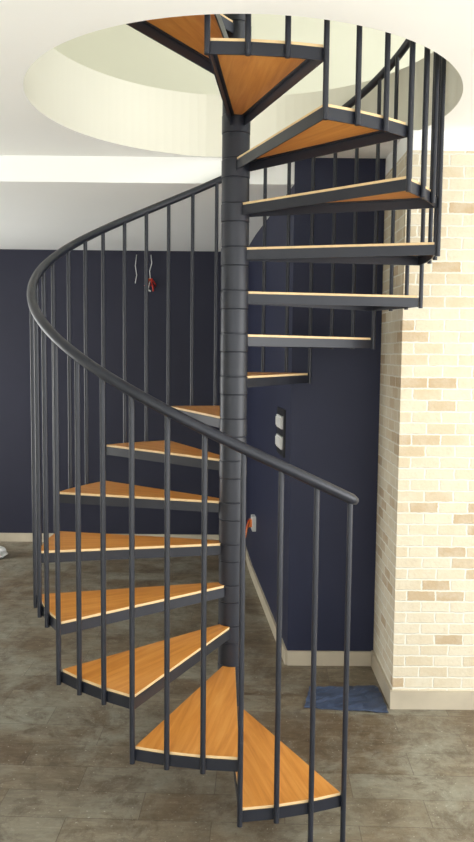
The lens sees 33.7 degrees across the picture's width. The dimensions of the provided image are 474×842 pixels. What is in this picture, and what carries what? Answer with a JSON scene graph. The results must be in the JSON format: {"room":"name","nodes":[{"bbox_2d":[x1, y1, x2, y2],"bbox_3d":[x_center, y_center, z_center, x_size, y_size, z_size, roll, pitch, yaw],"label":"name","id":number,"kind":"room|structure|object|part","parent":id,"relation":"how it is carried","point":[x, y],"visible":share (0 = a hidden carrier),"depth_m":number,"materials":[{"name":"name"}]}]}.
{"room":"stairwell","nodes":[
{"label":"stairwell","id":0,"kind":"room"},
{"bbox_2d":[0,249,221,534],"bbox_3d":[-2.085,-0.242,7.904,4.300,2.900,0.250,1,5,0],"label":"wall","id":1,"kind":"structure","parent":0,"point":[17,266],"depth_m":7.76,"materials":[{"name":"blue paint"}]},
{"bbox_2d":[0,533,218,541],"bbox_3d":[-1.998,1.173,7.893,4.100,0.085,0.015,1,5,0],"label":"baseboard","id":2,"kind":"structure","parent":1,"relation":"attached to","point":[13,537],"depth_m":7.89,"materials":[{"name":"beige tile"}]},
{"bbox_2d":[135,255,156,291],"bbox_3d":[-0.888,-1.442,7.647,0.217,0.364,0.062,1,5,0],"label":"wires","id":3,"kind":"object","parent":1,"relation":"attached to","point":[150,279],"visible":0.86,"depth_m":7.64,"materials":[{"name":"white plastic"}]},
{"bbox_2d":[0,155,294,251],"bbox_3d":[0.188,-1.782,6.236,8.800,0.500,3.325,1,5,0],"label":"ceiling","id":4,"kind":"structure","parent":0,"point":[47,202],"depth_m":5.07,"materials":[{"name":"white paint"}]},
{"bbox_2d":[0,541,473,841],"bbox_3d":[0.489,2.148,-1.942,19.000,0.120,20.300,1,5,0],"label":"floor","id":5,"kind":"structure","parent":0,"point":[67,774],"depth_m":3.82,"materials":[{"name":"grey tile"}]},
{"bbox_2d":[0,546,7,557],"bbox_3d":[-2.263,1.203,7.250,0.285,0.130,0.200,1,5,0],"label":"crumpled plastic bag","id":6,"kind":"object","parent":5,"relation":"on","point":[3,552],"visible":1,"depth_m":7.22,"materials":[{"name":"white plastic"}]},
{"bbox_2d":[27,14,445,841],"bbox_3d":[-0.009,-0.822,3.671,1.892,4.824,1.892,4,6,32],"label":"spiral staircase","id":7,"kind":"structure","parent":5,"relation":"on","point":[211,729],"depth_m":3.36,"materials":[{"name":"metal"}]},
{"bbox_3d":[-0.500,0.614,3.790,0.853,0.044,0.416,1,5,0],"label":"tread frame","id":8,"kind":"part","parent":7,"relation":"part of","materials":[{"name":"paint"}]},
{"bbox_3d":[-0.512,0.826,3.657,0.870,0.044,0.407,-3,6,-38],"label":"tread frame","id":9,"kind":"part","parent":7,"relation":"part of","materials":[{"name":"paint"}]},
{"bbox_3d":[-0.440,0.390,4.069,0.871,0.044,0.407,2,5,14],"label":"tread frame","id":10,"kind":"part","parent":7,"relation":"part of","materials":[{"name":"paint"}]},
{"bbox_3d":[-0.394,1.044,3.476,0.407,0.044,0.870,3,5,25],"label":"tread frame","id":11,"kind":"part","parent":7,"relation":"part of","materials":[{"name":"paint"}]},
{"bbox_3d":[-0.391,0.186,4.109,0.407,0.044,0.871,-2,5,-26],"label":"tread frame","id":12,"kind":"part","parent":7,"relation":"part of","materials":[{"name":"paint"}]},
{"bbox_3d":[-0.093,-1.531,3.106,0.407,0.044,0.871,4,6,31],"label":"tread frame","id":13,"kind":"part","parent":7,"relation":"part of","materials":[{"name":"paint"}]},
{"bbox_3d":[-0.194,1.256,3.370,0.409,0.044,0.869,1,5,0],"label":"tread frame","id":14,"kind":"part","parent":7,"relation":"part of","materials":[{"name":"paint"}]},
{"bbox_3d":[-0.192,-0.022,4.219,0.408,0.044,0.870,1,5,0],"label":"tread frame","id":15,"kind":"part","parent":7,"relation":"part of","materials":[{"name":"paint"}]},
{"bbox_3d":[-0.003,-1.490,3.614,1.892,3.482,1.892,1,5,0],"label":"handrail","id":16,"kind":"part","parent":7,"relation":"part of","materials":[{"name":"metal"}]},
{"bbox_3d":[-0.416,-1.751,3.295,0.407,0.044,0.870,4,6,34],"label":"tread frame","id":17,"kind":"part","parent":7,"relation":"part of","materials":[{"name":"paint"}]},
{"bbox_3d":[0.103,-1.332,3.149,0.413,0.044,0.862,1,5,0],"label":"tread frame","id":18,"kind":"part","parent":7,"relation":"part of","materials":[{"name":"paint"}]},
{"bbox_3d":[0.191,-0.216,4.191,0.407,0.044,0.870,1,5,3],"label":"tread frame","id":19,"kind":"part","parent":7,"relation":"part of","materials":[{"name":"paint"}]},
{"bbox_3d":[0.029,1.460,3.359,0.407,0.044,0.870,-2,6,-27],"label":"tread frame","id":20,"kind":"part","parent":7,"relation":"part of","materials":[{"name":"paint"}]},
{"bbox_3d":[0.379,-0.402,4.035,0.407,0.044,0.871,3,6,29],"label":"tread frame","id":21,"kind":"part","parent":7,"relation":"part of","materials":[{"name":"paint"}]},
{"bbox_3d":[0.205,-1.133,3.178,0.870,0.044,0.407,5,7,45],"label":"tread frame","id":22,"kind":"part","parent":7,"relation":"part of","materials":[{"name":"paint"}]},
{"bbox_3d":[0.485,-0.582,3.810,0.870,0.044,0.407,-3,6,-34],"label":"tread frame","id":23,"kind":"part","parent":7,"relation":"part of","materials":[{"name":"paint"}]},
{"bbox_3d":[0.387,-0.944,3.336,0.871,0.044,0.407,2,5,18],"label":"tread frame","id":24,"kind":"part","parent":7,"relation":"part of","materials":[{"name":"paint"}]},
{"bbox_3d":[0.467,-0.766,3.613,0.858,0.044,0.415,1,5,0],"label":"tread frame","id":25,"kind":"part","parent":7,"relation":"part of","materials":[{"name":"paint"}]},
{"bbox_2d":[304,685,388,712],"bbox_3d":[0.588,1.540,4.349,0.450,0.011,0.343,1,5,0],"label":"plastic sheet","id":26,"kind":"object","parent":5,"relation":"on","point":[368,697],"visible":0.87,"depth_m":4.34,"materials":[{"name":"blue plastic"}]},
{"bbox_2d":[0,0,473,158],"bbox_3d":[0.207,-1.448,1.498,8.800,0.350,6.175,1,5,0],"label":"ceiling","id":27,"kind":"structure","parent":0,"point":[52,104],"depth_m":3.83,"materials":[{"name":"white paint"}]},
{"bbox_2d":[54,14,433,94],"bbox_3d":[0.203,-3.332,6.165,8.800,2.600,0.200,1,5,0],"label":"wall","id":28,"kind":"structure","parent":0,"point":[122,52],"depth_m":6.11,"materials":[{"name":"white paint"}]},
{"bbox_2d":[246,158,385,650],"bbox_3d":[2.322,-0.142,6.376,4.500,3.050,3.345,1,5,0],"label":"wall","id":29,"kind":"structure","parent":0,"point":[332,421],"depth_m":4.75,"materials":[{"name":"blue paint"}]},
{"bbox_2d":[246,514,255,535],"bbox_3d":[0.102,0.898,6.546,0.109,0.216,0.161,1,5,0],"label":"outlet","id":30,"kind":"object","parent":29,"relation":"attached to","point":[252,522],"depth_m":6.49,"materials":[{"name":"white plastic"}]},
{"bbox_2d":[246,548,286,664],"bbox_3d":[0.165,1.323,6.368,0.031,0.090,3.106,0,5,-5],"label":"baseboard","id":31,"kind":"structure","parent":29,"relation":"attached to","point":[266,608],"depth_m":5.81,"materials":[{"name":"white wood"}]},
{"bbox_2d":[275,407,285,457],"bbox_3d":[0.276,0.068,5.053,0.030,0.300,0.300,0,5,-5],"label":"light switch panel","id":32,"kind":"object","parent":29,"relation":"attached to","point":[280,422],"visible":1,"depth_m":4.96,"materials":[{"name":"plastic"}]},
{"bbox_2d":[287,650,370,665],"bbox_3d":[0.574,1.460,4.822,0.530,0.090,0.014,1,5,0],"label":"baseboard","id":33,"kind":"structure","parent":29,"relation":"attached to","point":[294,658],"depth_m":4.82,"materials":[{"name":"white wood"}]},
{"bbox_2d":[373,150,473,690],"bbox_3d":[2.716,0.081,4.425,3.725,2.950,0.585,1,5,0],"label":"wall","id":34,"kind":"structure","parent":0,"point":[423,640],"depth_m":4.16,"materials":[{"name":"beige brick"}]},
{"bbox_2d":[371,650,473,709],"bbox_3d":[2.695,1.501,4.533,3.739,0.100,0.585,1,5,0],"label":"baseboard","id":35,"kind":"structure","parent":34,"relation":"attached to","point":[395,699],"depth_m":4.24,"materials":[{"name":"beige tile"}]},
{"bbox_2d":[385,130,473,175],"bbox_3d":[2.731,-1.439,4.293,3.725,0.100,0.585,1,5,0],"label":"trim","id":36,"kind":"structure","parent":34,"relation":"attached to","point":[453,140],"depth_m":4.00,"materials":[{"name":"white paint"}]}
]}

